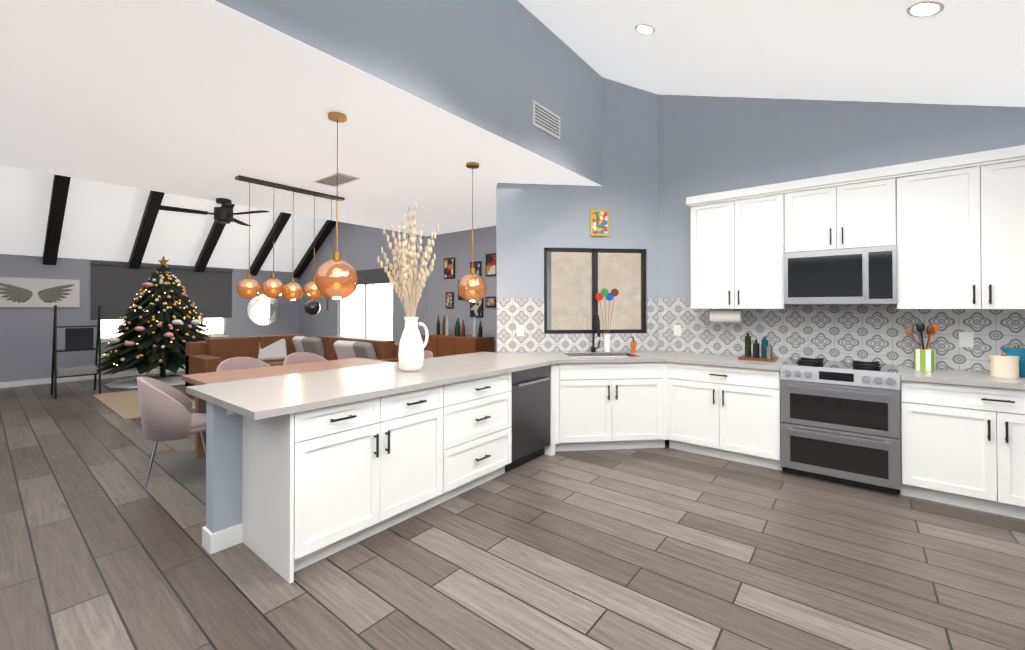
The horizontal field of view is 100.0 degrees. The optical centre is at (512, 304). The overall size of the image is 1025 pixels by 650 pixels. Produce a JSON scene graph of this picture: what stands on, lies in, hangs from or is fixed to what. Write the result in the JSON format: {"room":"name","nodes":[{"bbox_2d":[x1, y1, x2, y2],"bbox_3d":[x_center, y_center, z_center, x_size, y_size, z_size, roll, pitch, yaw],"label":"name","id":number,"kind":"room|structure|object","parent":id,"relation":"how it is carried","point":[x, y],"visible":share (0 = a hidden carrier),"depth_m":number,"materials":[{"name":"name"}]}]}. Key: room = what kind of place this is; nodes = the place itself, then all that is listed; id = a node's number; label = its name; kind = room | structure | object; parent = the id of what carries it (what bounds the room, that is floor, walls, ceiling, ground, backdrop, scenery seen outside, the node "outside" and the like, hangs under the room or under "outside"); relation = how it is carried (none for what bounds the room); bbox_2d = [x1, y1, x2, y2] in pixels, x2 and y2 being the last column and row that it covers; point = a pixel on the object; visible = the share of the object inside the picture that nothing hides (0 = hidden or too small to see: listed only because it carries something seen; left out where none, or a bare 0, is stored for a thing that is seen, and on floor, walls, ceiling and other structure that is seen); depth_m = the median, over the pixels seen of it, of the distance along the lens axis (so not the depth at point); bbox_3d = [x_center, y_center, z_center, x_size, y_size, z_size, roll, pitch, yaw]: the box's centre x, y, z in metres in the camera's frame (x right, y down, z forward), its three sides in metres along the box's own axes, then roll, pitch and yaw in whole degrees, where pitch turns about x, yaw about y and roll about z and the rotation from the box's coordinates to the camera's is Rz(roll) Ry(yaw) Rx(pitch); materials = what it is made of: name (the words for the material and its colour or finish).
{"room":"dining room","nodes":[
{"label":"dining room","id":0,"kind":"room"},
{"bbox_2d":[0,254,299,381],"bbox_3d":[-8.439,0.250,8.390,0.150,2.450,8.700,0,-1,39],"label":"wall","id":1,"kind":"structure","parent":0,"point":[26,339],"depth_m":8.11,"materials":[{"name":"grey paint"}]},
{"bbox_2d":[0,277,79,306],"bbox_3d":[-8.737,-0.214,7.870,0.034,0.530,1.150,0,-1,39],"label":"framed picture","id":2,"kind":"object","parent":1,"relation":"attached to","point":[27,292],"visible":1,"depth_m":7.90},
{"bbox_2d":[0,366,184,387],"bbox_3d":[-8.421,1.424,8.271,0.015,0.100,8.550,0,-1,39],"label":"baseboard","id":3,"kind":"structure","parent":1,"relation":"attached to","point":[48,380],"depth_m":8.23,"materials":[{"name":"white wood"}]},
{"bbox_2d":[91,260,160,319],"bbox_3d":[-7.936,-0.277,8.853,0.056,1.169,1.070,0,-1,39],"label":"window blind","id":4,"kind":"object","parent":1,"relation":"attached to","point":[116,287],"depth_m":8.71,"materials":[{"name":"grey fabric"}]},
{"bbox_2d":[101,318,227,342],"bbox_3d":[-7.559,0.022,9.429,0.130,1.480,2.280,0,-1,39],"label":"window","id":5,"kind":"structure","parent":1,"relation":"in","point":[218,334],"depth_m":10.09,"materials":[{"name":"white"}]},
{"bbox_2d":[166,265,232,317],"bbox_3d":[-7.142,-0.273,9.845,0.056,1.163,1.265,0,-1,39],"label":"window blind","id":6,"kind":"object","parent":1,"relation":"attached to","point":[210,290],"depth_m":9.97,"materials":[{"name":"grey fabric"}]},
{"bbox_2d":[247,294,280,324],"bbox_3d":[-6.298,0.133,10.916,0.034,0.800,0.800,0,-1,39],"label":"sunburst mirror","id":7,"kind":"object","parent":1,"relation":"attached to","point":[263,309],"visible":0.88,"depth_m":10.89,"materials":[{"name":"silver metal"}]},
{"bbox_2d":[0,165,325,271],"bbox_3d":[-6.369,-1.785,6.750,5.450,1.976,8.700,0,-1,39],"label":"ceiling","id":8,"kind":"structure","parent":0,"point":[102,221],"depth_m":8.23,"materials":[{"name":"white paint"}]},
{"bbox_2d":[43,174,70,264],"bbox_3d":[-7.607,-1.707,7.201,2.648,1.926,0.170,0,-1,39],"label":"beam","id":9,"kind":"structure","parent":8,"relation":"attached to","point":[59,194],"depth_m":7.35,"materials":[{"name":"black wood"}]},
{"bbox_2d":[128,190,164,268],"bbox_3d":[-6.858,-1.700,8.139,2.648,1.926,0.170,0,-1,39],"label":"beam","id":10,"kind":"structure","parent":8,"relation":"attached to","point":[149,216],"depth_m":8.31,"materials":[{"name":"black wood"}]},
{"bbox_2d":[195,204,234,271],"bbox_3d":[-6.149,-1.694,9.025,2.648,1.926,0.170,0,-1,39],"label":"beam","id":11,"kind":"structure","parent":8,"relation":"attached to","point":[216,230],"depth_m":9.32,"materials":[{"name":"black wood"}]},
{"bbox_2d":[250,212,306,275],"bbox_3d":[-5.447,-1.687,9.904,2.648,1.926,0.170,0,-1,39],"label":"beam","id":12,"kind":"structure","parent":8,"relation":"attached to","point":[283,218],"depth_m":10.19,"materials":[{"name":"black wood"}]},
{"bbox_2d":[293,220,335,277],"bbox_3d":[-4.779,-1.681,10.740,2.648,1.926,0.170,0,-1,39],"label":"beam","id":13,"kind":"structure","parent":8,"relation":"attached to","point":[325,230],"depth_m":10.77,"materials":[{"name":"black wood"}]},
{"bbox_2d":[0,0,583,235],"bbox_3d":[-2.725,-1.509,3.739,4.100,0.300,8.550,0,-1,39],"label":"ceiling","id":14,"kind":"structure","parent":0,"point":[169,96],"depth_m":3.27,"materials":[{"name":"white paint"}]},
{"bbox_2d":[151,198,268,225],"bbox_3d":[-3.725,-1.196,5.393,1.248,0.299,1.200,0,-1,39],"label":"ceiling fan","id":15,"kind":"object","parent":14,"relation":"hanging from","point":[223,215],"visible":1,"depth_m":5.41,"materials":[{"name":"black metal"}]},
{"bbox_2d":[235,175,344,300],"bbox_3d":[-2.531,-0.693,4.986,0.262,1.311,1.190,0,-1,39],"label":"linear chandelier","id":16,"kind":"object","parent":14,"relation":"hanging from","point":[248,287],"visible":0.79,"depth_m":4.79,"materials":[{"name":"orange glass"}]},
{"bbox_2d":[315,112,357,299],"bbox_3d":[-1.263,-0.698,3.096,0.289,1.329,0.289,0,-1,39],"label":"light","id":17,"kind":"object","parent":14,"relation":"hanging from","point":[336,277],"visible":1,"depth_m":3.01,"materials":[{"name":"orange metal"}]},
{"bbox_2d":[314,172,359,186],"bbox_3d":[-1.898,-1.344,4.645,0.500,0.014,0.240,0,-1,39],"label":"ceiling vent","id":18,"kind":"object","parent":14,"relation":"in","point":[331,180],"visible":0.96,"depth_m":4.61,"materials":[{"name":"white metal"}]},
{"bbox_2d":[458,162,486,301],"bbox_3d":[-0.385,-0.688,4.147,0.279,1.334,0.279,0,-1,39],"label":"light","id":19,"kind":"object","parent":14,"relation":"hanging from","point":[472,286],"visible":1,"depth_m":4.06,"materials":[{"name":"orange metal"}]},
{"bbox_2d":[172,0,601,185],"bbox_3d":[-1.381,-2.047,2.022,0.150,1.352,7.540,0,-1,39],"label":"wall","id":20,"kind":"structure","parent":0,"point":[488,71],"depth_m":3.16,"materials":[{"name":"grey paint"}]},
{"bbox_2d":[532,100,559,139],"bbox_3d":[0.323,-1.717,4.018,0.015,0.220,0.450,0,-1,39],"label":"air vent","id":21,"kind":"object","parent":20,"relation":"in","point":[544,119],"visible":0.98,"depth_m":3.99,"materials":[{"name":"white metal"}]},
{"bbox_2d":[299,222,495,352],"bbox_3d":[-2.275,-0.671,8.942,8.800,4.300,0.150,0,-1,39],"label":"wall","id":22,"kind":"structure","parent":0,"point":[359,247],"depth_m":8.42,"materials":[{"name":"grey paint"}]},
{"bbox_2d":[304,299,320,314],"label":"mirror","id":23,"kind":"object","parent":22,"relation":"on","point":[312,307],"depth_m":7.26,"materials":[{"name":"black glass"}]},
{"bbox_2d":[339,283,392,339],"bbox_3d":[-3.326,0.385,9.781,2.200,2.200,0.060,0,-1,39],"label":"door","id":24,"kind":"structure","parent":22,"relation":"in","point":[366,295],"depth_m":9.77,"materials":[{"name":"white"}]},
{"bbox_2d":[356,267,393,284],"bbox_3d":[-3.385,-0.611,9.715,2.320,0.330,0.020,0,-1,39],"label":"door blind","id":25,"kind":"object","parent":22,"relation":"attached to","point":[376,276],"visible":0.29,"depth_m":9.44,"materials":[{"name":"grey fabric"}]},
{"bbox_2d":[444,253,495,316],"bbox_3d":[-0.769,-0.321,7.620,1.300,1.080,0.026,0,-1,39],"label":"gallery","id":26,"kind":"object","parent":22,"relation":"attached to","point":[476,309],"visible":0.71,"depth_m":7.49,"materials":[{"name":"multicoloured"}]},
{"bbox_2d":[0,371,1024,649],"bbox_3d":[-2.975,1.495,4.206,14.300,0.100,9.400,0,-1,39],"label":"floor","id":27,"kind":"structure","parent":0,"point":[666,547],"depth_m":2.37,"materials":[{"name":"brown wood"}]},
{"bbox_2d":[51,305,100,398],"bbox_3d":[-7.092,0.740,6.989,0.527,1.458,0.528,0,-1,39],"label":"ladder shelf","id":28,"kind":"object","parent":27,"relation":"on","point":[79,339],"visible":0.92,"depth_m":6.94,"materials":[{"name":"black metal"}]},
{"bbox_2d":[92,390,194,419],"bbox_3d":[-5.545,1.455,6.516,2.400,0.012,0.900,0,-1,39],"label":"living room rug","id":29,"kind":"object","parent":27,"relation":"on","point":[124,405],"visible":0.43,"depth_m":6.35,"materials":[{"name":"beige carpet"}]},
{"bbox_2d":[105,374,184,387],"bbox_3d":[-6.780,1.439,8.335,1.582,0.070,1.582,0,-1,39],"label":"tree skirt","id":30,"kind":"object","parent":27,"relation":"on","point":[129,383],"visible":0.35,"depth_m":7.94,"materials":[{"name":"white fabric"}]},
{"bbox_2d":[97,256,210,378],"bbox_3d":[-6.767,0.264,8.359,1.959,2.420,2.053,0,-1,39],"label":"tree","id":31,"kind":"object","parent":27,"relation":"on","point":[158,327],"visible":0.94,"depth_m":7.95,"materials":[{"name":"green plant"}]},
{"bbox_2d":[153,449,205,505],"bbox_3d":[-2.018,1.440,4.363,1.640,0.012,2.240,0,-1,39],"label":"dining rug","id":32,"kind":"object","parent":27,"relation":"on","point":[186,470],"visible":0.07,"depth_m":3.72,"materials":[{"name":"grey carpet"}]},
{"bbox_2d":[137,377,205,489],"bbox_3d":[-2.776,1.001,3.583,0.560,0.838,0.544,0,-1,39],"label":"dining chair","id":33,"kind":"object","parent":32,"relation":"on","point":[167,414],"visible":0.85,"depth_m":3.35,"materials":[{"name":"pink fabric"}]},
{"bbox_2d":[216,357,268,371],"bbox_3d":[-2.887,1.009,4.676,0.528,0.838,0.564,0,-1,39],"label":"dining chair","id":34,"kind":"object","parent":32,"relation":"on","point":[236,363],"visible":0.06,"depth_m":4.83,"materials":[{"name":"pink fabric"}]},
{"bbox_2d":[181,358,390,456],"bbox_3d":[-2.167,1.048,4.459,0.950,0.760,1.840,0,-1,39],"label":"dining table","id":35,"kind":"object","parent":32,"relation":"on","point":[224,376],"visible":0.19,"depth_m":4.21,"materials":[{"name":"brown wood"}]},
{"bbox_2d":[283,352,326,364],"bbox_3d":[-2.462,1.013,5.207,0.528,0.838,0.564,0,-1,39],"label":"dining chair","id":36,"kind":"object","parent":32,"relation":"on","point":[300,357],"visible":0.1,"depth_m":5.37,"materials":[{"name":"pink fabric"}]},
{"bbox_2d":[185,334,398,388],"bbox_3d":[-3.483,1.014,6.938,3.300,0.900,2.130,0,-1,39],"label":"sectional sofa","id":37,"kind":"object","parent":27,"relation":"on","point":[208,355],"visible":0.29,"depth_m":7.22,"materials":[{"name":"brown leather"}]},
{"bbox_2d":[238,389,445,582],"bbox_3d":[-1.060,0.996,2.812,0.630,0.876,1.050,0,-1,39],"label":"base cabinet","id":38,"kind":"object","parent":27,"relation":"on","point":[311,489],"depth_m":2.48,"materials":[{"name":"white wood"}]},
{"bbox_2d":[186,352,569,424],"bbox_3d":[-0.369,0.545,3.789,1.299,0.038,3.792,0,-1,39],"label":"countertop","id":39,"kind":"structure","parent":38,"relation":"on","point":[291,397],"depth_m":2.79,"materials":[{"name":"white stone"}]},
{"bbox_2d":[377,202,438,371],"bbox_3d":[-0.772,-0.140,3.405,0.529,1.326,0.462,0,-1,39],"label":"arrangement","id":40,"kind":"object","parent":39,"relation":"on","point":[412,346],"visible":1,"depth_m":3.33,"materials":[{"name":"white ceramic"}]},
{"bbox_2d":[358,278,390,339],"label":"lamp","id":41,"kind":"object","parent":27,"relation":"on","point":[358,278],"depth_m":8.51,"materials":[{"name":"white metal"}]},
{"bbox_2d":[424,350,432,358],"bbox_3d":[-1.302,1.033,5.550,0.564,0.838,0.528,0,-1,39],"label":"dining chair","id":42,"kind":"object","parent":27,"relation":"on","point":[428,354],"depth_m":5.70,"materials":[{"name":"pink fabric"}]},
{"bbox_2d":[421,334,436,356],"bbox_3d":[-1.338,0.900,7.764,0.460,0.700,0.462,0,-1,39],"label":"base cabinet","id":43,"kind":"object","parent":27,"relation":"on","point":[431,346],"depth_m":7.54,"materials":[{"name":"brown wood"}]},
{"bbox_2d":[436,316,439,334],"bbox_3d":[-1.353,0.377,7.848,0.067,0.345,0.070,0,-1,39],"label":"bottle","id":44,"kind":"object","parent":43,"relation":"on","point":[438,321],"depth_m":7.82,"materials":[{"name":"green glass"}]},
{"bbox_2d":[444,315,448,334],"bbox_3d":[-1.159,0.367,7.639,0.067,0.363,0.070,0,-1,39],"label":"bottle","id":45,"kind":"object","parent":43,"relation":"on","point":[445,327],"depth_m":7.62,"materials":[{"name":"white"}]},
{"bbox_2d":[437,334,460,356],"bbox_3d":[-0.986,0.898,7.483,0.440,0.700,0.462,0,-1,39],"label":"base cabinet","id":46,"kind":"object","parent":27,"relation":"on","point":[440,345],"depth_m":7.34,"materials":[{"name":"brown wood"}]},
{"bbox_2d":[455,318,458,335],"bbox_3d":[-0.935,0.389,7.417,0.067,0.315,0.070,0,-1,39],"label":"bottle","id":47,"kind":"object","parent":46,"relation":"on","point":[457,322],"depth_m":7.40,"materials":[{"name":"green glass"}]},
{"bbox_2d":[459,320,464,336],"bbox_3d":[-0.837,0.408,7.294,0.067,0.276,0.070,0,-1,39],"label":"bottle","id":48,"kind":"object","parent":46,"relation":"on","point":[463,326],"depth_m":7.27,"materials":[{"name":"brown glass"}]},
{"bbox_2d":[453,335,493,354],"bbox_3d":[-0.635,0.896,7.203,0.460,0.700,0.462,0,-1,39],"label":"base cabinet","id":49,"kind":"object","parent":27,"relation":"on","point":[467,344],"depth_m":7.06,"materials":[{"name":"brown wood"}]},
{"bbox_2d":[473,316,476,336],"bbox_3d":[-0.641,0.375,7.312,0.067,0.342,0.070,0,-1,39],"label":"bottle","id":50,"kind":"object","parent":49,"relation":"on","point":[474,323],"depth_m":7.28,"materials":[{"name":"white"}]},
{"bbox_2d":[478,321,481,336],"bbox_3d":[-0.538,0.412,7.207,0.067,0.267,0.070,0,-1,39],"label":"bottle","id":51,"kind":"object","parent":49,"relation":"on","point":[480,326],"depth_m":7.18,"materials":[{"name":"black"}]},
{"bbox_2d":[446,377,513,500],"bbox_3d":[-0.511,1.001,3.499,0.630,0.876,0.831,0,-1,39],"label":"base cabinet","id":52,"kind":"object","parent":27,"relation":"on","point":[480,417],"depth_m":3.32,"materials":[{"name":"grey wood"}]},
{"bbox_2d":[514,369,553,467],"bbox_3d":[-0.041,1.007,4.087,0.630,0.872,0.666,0,-1,39],"label":"base cabinet","id":53,"kind":"object","parent":27,"relation":"on","point":[533,392],"depth_m":3.90,"materials":[{"name":"grey metal"}]},
{"bbox_2d":[505,365,550,472],"bbox_3d":[-0.037,1.007,4.040,0.635,0.872,0.599,0,-1,39],"label":"dishwasher","id":54,"kind":"object","parent":53,"relation":"in","point":[530,387],"depth_m":3.85,"materials":[{"name":"grey metal"}]},
{"bbox_2d":[514,329,689,454],"bbox_3d":[0.971,0.887,4.547,1.339,1.120,1.340,0,-1,39],"label":"base cabinet","id":55,"kind":"object","parent":27,"relation":"on","point":[619,398],"depth_m":4.25,"materials":[{"name":"white wood"}]},
{"bbox_2d":[595,288,618,351],"bbox_3d":[1.068,0.176,4.856,0.195,0.715,0.195,0,-1,39],"label":"vase","id":56,"kind":"object","parent":55,"relation":"on","point":[604,293],"visible":1,"depth_m":4.85,"materials":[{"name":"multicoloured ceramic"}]},
{"bbox_2d":[674,365,769,467],"bbox_3d":[2.082,1.006,4.221,1.008,0.876,0.659,0,-1,39],"label":"base cabinet","id":57,"kind":"object","parent":27,"relation":"on","point":[719,413],"depth_m":3.96,"materials":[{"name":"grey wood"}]},
{"bbox_2d":[770,357,917,497],"bbox_3d":[2.765,0.988,3.655,0.888,0.905,0.688,0,-1,39],"label":"base cabinet","id":58,"kind":"object","parent":27,"relation":"on","point":[850,427],"depth_m":3.37,"materials":[{"name":"grey metal"}]},
{"bbox_2d":[780,357,900,494],"bbox_3d":[2.757,0.965,3.645,0.760,0.952,0.716,0,-1,39],"label":"range","id":59,"kind":"object","parent":58,"relation":"in","point":[840,417],"depth_m":3.40,"materials":[{"name":"silver metal"}]},
{"bbox_2d":[670,353,1024,388],"bbox_3d":[2.792,0.539,3.570,4.078,0.048,0.794,0,-1,39],"label":"countertop","id":60,"kind":"structure","parent":58,"relation":"on","point":[707,360],"depth_m":3.51,"materials":[{"name":"white stone"}]},
{"bbox_2d":[566,313,640,356],"bbox_3d":[0.936,0.423,4.552,0.817,0.656,0.817,0,-1,39],"label":"sink","id":61,"kind":"object","parent":60,"relation":"in","point":[577,345],"depth_m":4.85,"materials":[{"name":"silver metal"}]},
{"bbox_2d":[630,337,635,352],"bbox_3d":[1.335,0.444,4.758,0.058,0.177,0.056,0,-1,39],"label":"soap bottle","id":62,"kind":"object","parent":60,"relation":"on","point":[633,346],"visible":1,"depth_m":4.74,"materials":[{"name":"orange plastic"}]},
{"bbox_2d":[738,333,777,361],"bbox_3d":[2.350,0.403,4.117,0.300,0.250,0.220,0,-1,39],"label":"tray","id":63,"kind":"object","parent":60,"relation":"on","point":[766,351],"visible":1,"depth_m":4.10,"materials":[{"name":"brown wood"}]},
{"bbox_2d":[905,322,937,370],"bbox_3d":[3.258,0.331,3.424,0.188,0.384,0.134,0,-1,39],"label":"utensil crock","id":64,"kind":"object","parent":60,"relation":"on","point":[924,359],"visible":1,"depth_m":3.39,"materials":[{"name":"green"}]},
{"bbox_2d":[990,350,1024,377],"bbox_3d":[3.545,0.434,3.098,0.143,0.174,0.143,0,0,27],"label":"canister set","id":65,"kind":"object","parent":60,"relation":"on","point":[1009,362],"depth_m":3.07,"materials":[{"name":"beige ceramic"}]},
{"bbox_2d":[1003,347,1013,350],"bbox_3d":[3.715,0.409,3.167,0.133,0.224,0.133,0,0,27],"label":"canister set","id":66,"kind":"object","parent":60,"relation":"on","point":[1004,348],"depth_m":3.17,"materials":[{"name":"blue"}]},
{"bbox_2d":[1014,345,1024,351],"bbox_3d":[3.769,0.388,2.954,0.356,0.264,0.211,0,0,27],"label":"canister set","id":67,"kind":"object","parent":60,"relation":"on","point":[1016,348],"depth_m":3.13,"materials":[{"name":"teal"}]},
{"bbox_2d":[914,381,1024,519],"bbox_3d":[3.482,0.998,3.121,1.021,0.876,0.629,0,-1,39],"label":"base cabinet","id":68,"kind":"object","parent":27,"relation":"on","point":[971,438],"depth_m":2.97,"materials":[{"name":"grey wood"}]},
{"bbox_2d":[496,77,657,352],"bbox_3d":[0.916,-0.599,5.098,1.497,4.100,1.870,0,-1,39],"label":"wall","id":69,"kind":"structure","parent":0,"point":[533,221],"depth_m":4.91,"materials":[{"name":"grey paint"}]},
{"bbox_2d":[494,298,543,352],"bbox_3d":[0.093,0.231,4.787,0.378,0.605,0.378,0,-1,39],"label":"tile backsplash","id":70,"kind":"structure","parent":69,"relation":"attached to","point":[514,315],"depth_m":4.78,"materials":[{"name":"grey tile"}]},
{"bbox_2d":[544,248,645,333],"bbox_3d":[0.948,-0.145,4.931,1.205,0.990,0.079,0,0,-6],"label":"kitchen window","id":71,"kind":"structure","parent":69,"relation":"in","point":[594,263],"depth_m":4.92,"materials":[{"name":"black"}]},
{"bbox_2d":[590,210,608,235],"bbox_3d":[0.990,-0.926,4.885,0.210,0.290,0.026,0,0,-6],"label":"framed picture","id":72,"kind":"object","parent":69,"relation":"attached to","point":[599,222],"visible":0.93,"depth_m":4.87,"materials":[{"name":"yellow"}]},
{"bbox_2d":[518,0,1024,106],"bbox_3d":[0.508,-1.965,0.901,4.600,1.707,8.150,0,-1,39],"label":"ceiling","id":73,"kind":"structure","parent":0,"point":[962,52],"depth_m":3.29,"materials":[{"name":"white paint"}]},
{"bbox_2d":[635,24,654,34],"bbox_3d":[1.108,-2.300,3.593,0.161,0.060,0.168,0,0,30],"label":"recessed light","id":74,"kind":"object","parent":73,"relation":"in","point":[646,29],"depth_m":3.58,"materials":[{"name":"white plastic"}]},
{"bbox_2d":[906,1,944,16],"bbox_3d":[2.409,-1.724,2.511,0.161,0.060,0.168,0,0,30],"label":"recessed light","id":75,"kind":"object","parent":73,"relation":"in","point":[925,8],"depth_m":2.50,"materials":[{"name":"white"}]},
{"bbox_2d":[658,94,1024,350],"bbox_3d":[3.268,-0.527,3.807,3.930,3.938,0.150,0,-1,39],"label":"wall","id":76,"kind":"structure","parent":0,"point":[710,144],"depth_m":4.23,"materials":[{"name":"grey paint"}]},
{"bbox_2d":[690,181,797,308],"bbox_3d":[2.279,-0.527,4.273,0.881,1.145,0.349,0,-1,39],"label":"upper cabinet","id":77,"kind":"object","parent":76,"relation":"attached to","point":[738,236],"depth_m":4.12,"materials":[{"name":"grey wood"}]},
{"bbox_2d":[709,309,743,322],"bbox_3d":[2.155,0.113,4.340,0.320,0.134,0.120,0,-1,39],"label":"paper towel","id":78,"kind":"object","parent":77,"relation":"hanging from","point":[715,316],"depth_m":4.29,"materials":[{"name":"white paper"}]},
{"bbox_2d":[782,233,897,304],"bbox_3d":[2.856,-0.267,3.777,0.756,0.526,0.398,0,-1,39],"label":"upper cabinet","id":79,"kind":"object","parent":76,"relation":"attached to","point":[830,287],"depth_m":3.61,"materials":[{"name":"grey"}]},
{"bbox_2d":[784,245,896,303],"bbox_3d":[2.842,-0.234,3.761,0.756,0.460,0.441,0,-1,39],"label":"microwave","id":80,"kind":"object","parent":79,"relation":"in","point":[860,274],"depth_m":3.60,"materials":[{"name":"grey metal"}]},
{"bbox_2d":[794,165,897,240],"bbox_3d":[2.872,-0.786,3.801,0.760,0.634,0.349,0,-1,39],"label":"upper cabinet","id":81,"kind":"object","parent":76,"relation":"attached to","point":[862,203],"depth_m":3.62,"materials":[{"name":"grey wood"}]},
{"bbox_2d":[882,145,1024,312],"bbox_3d":[3.528,-0.534,3.275,1.042,1.145,0.349,0,-1,39],"label":"upper cabinet","id":82,"kind":"object","parent":76,"relation":"attached to","point":[961,218],"depth_m":3.20,"materials":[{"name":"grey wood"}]}
]}

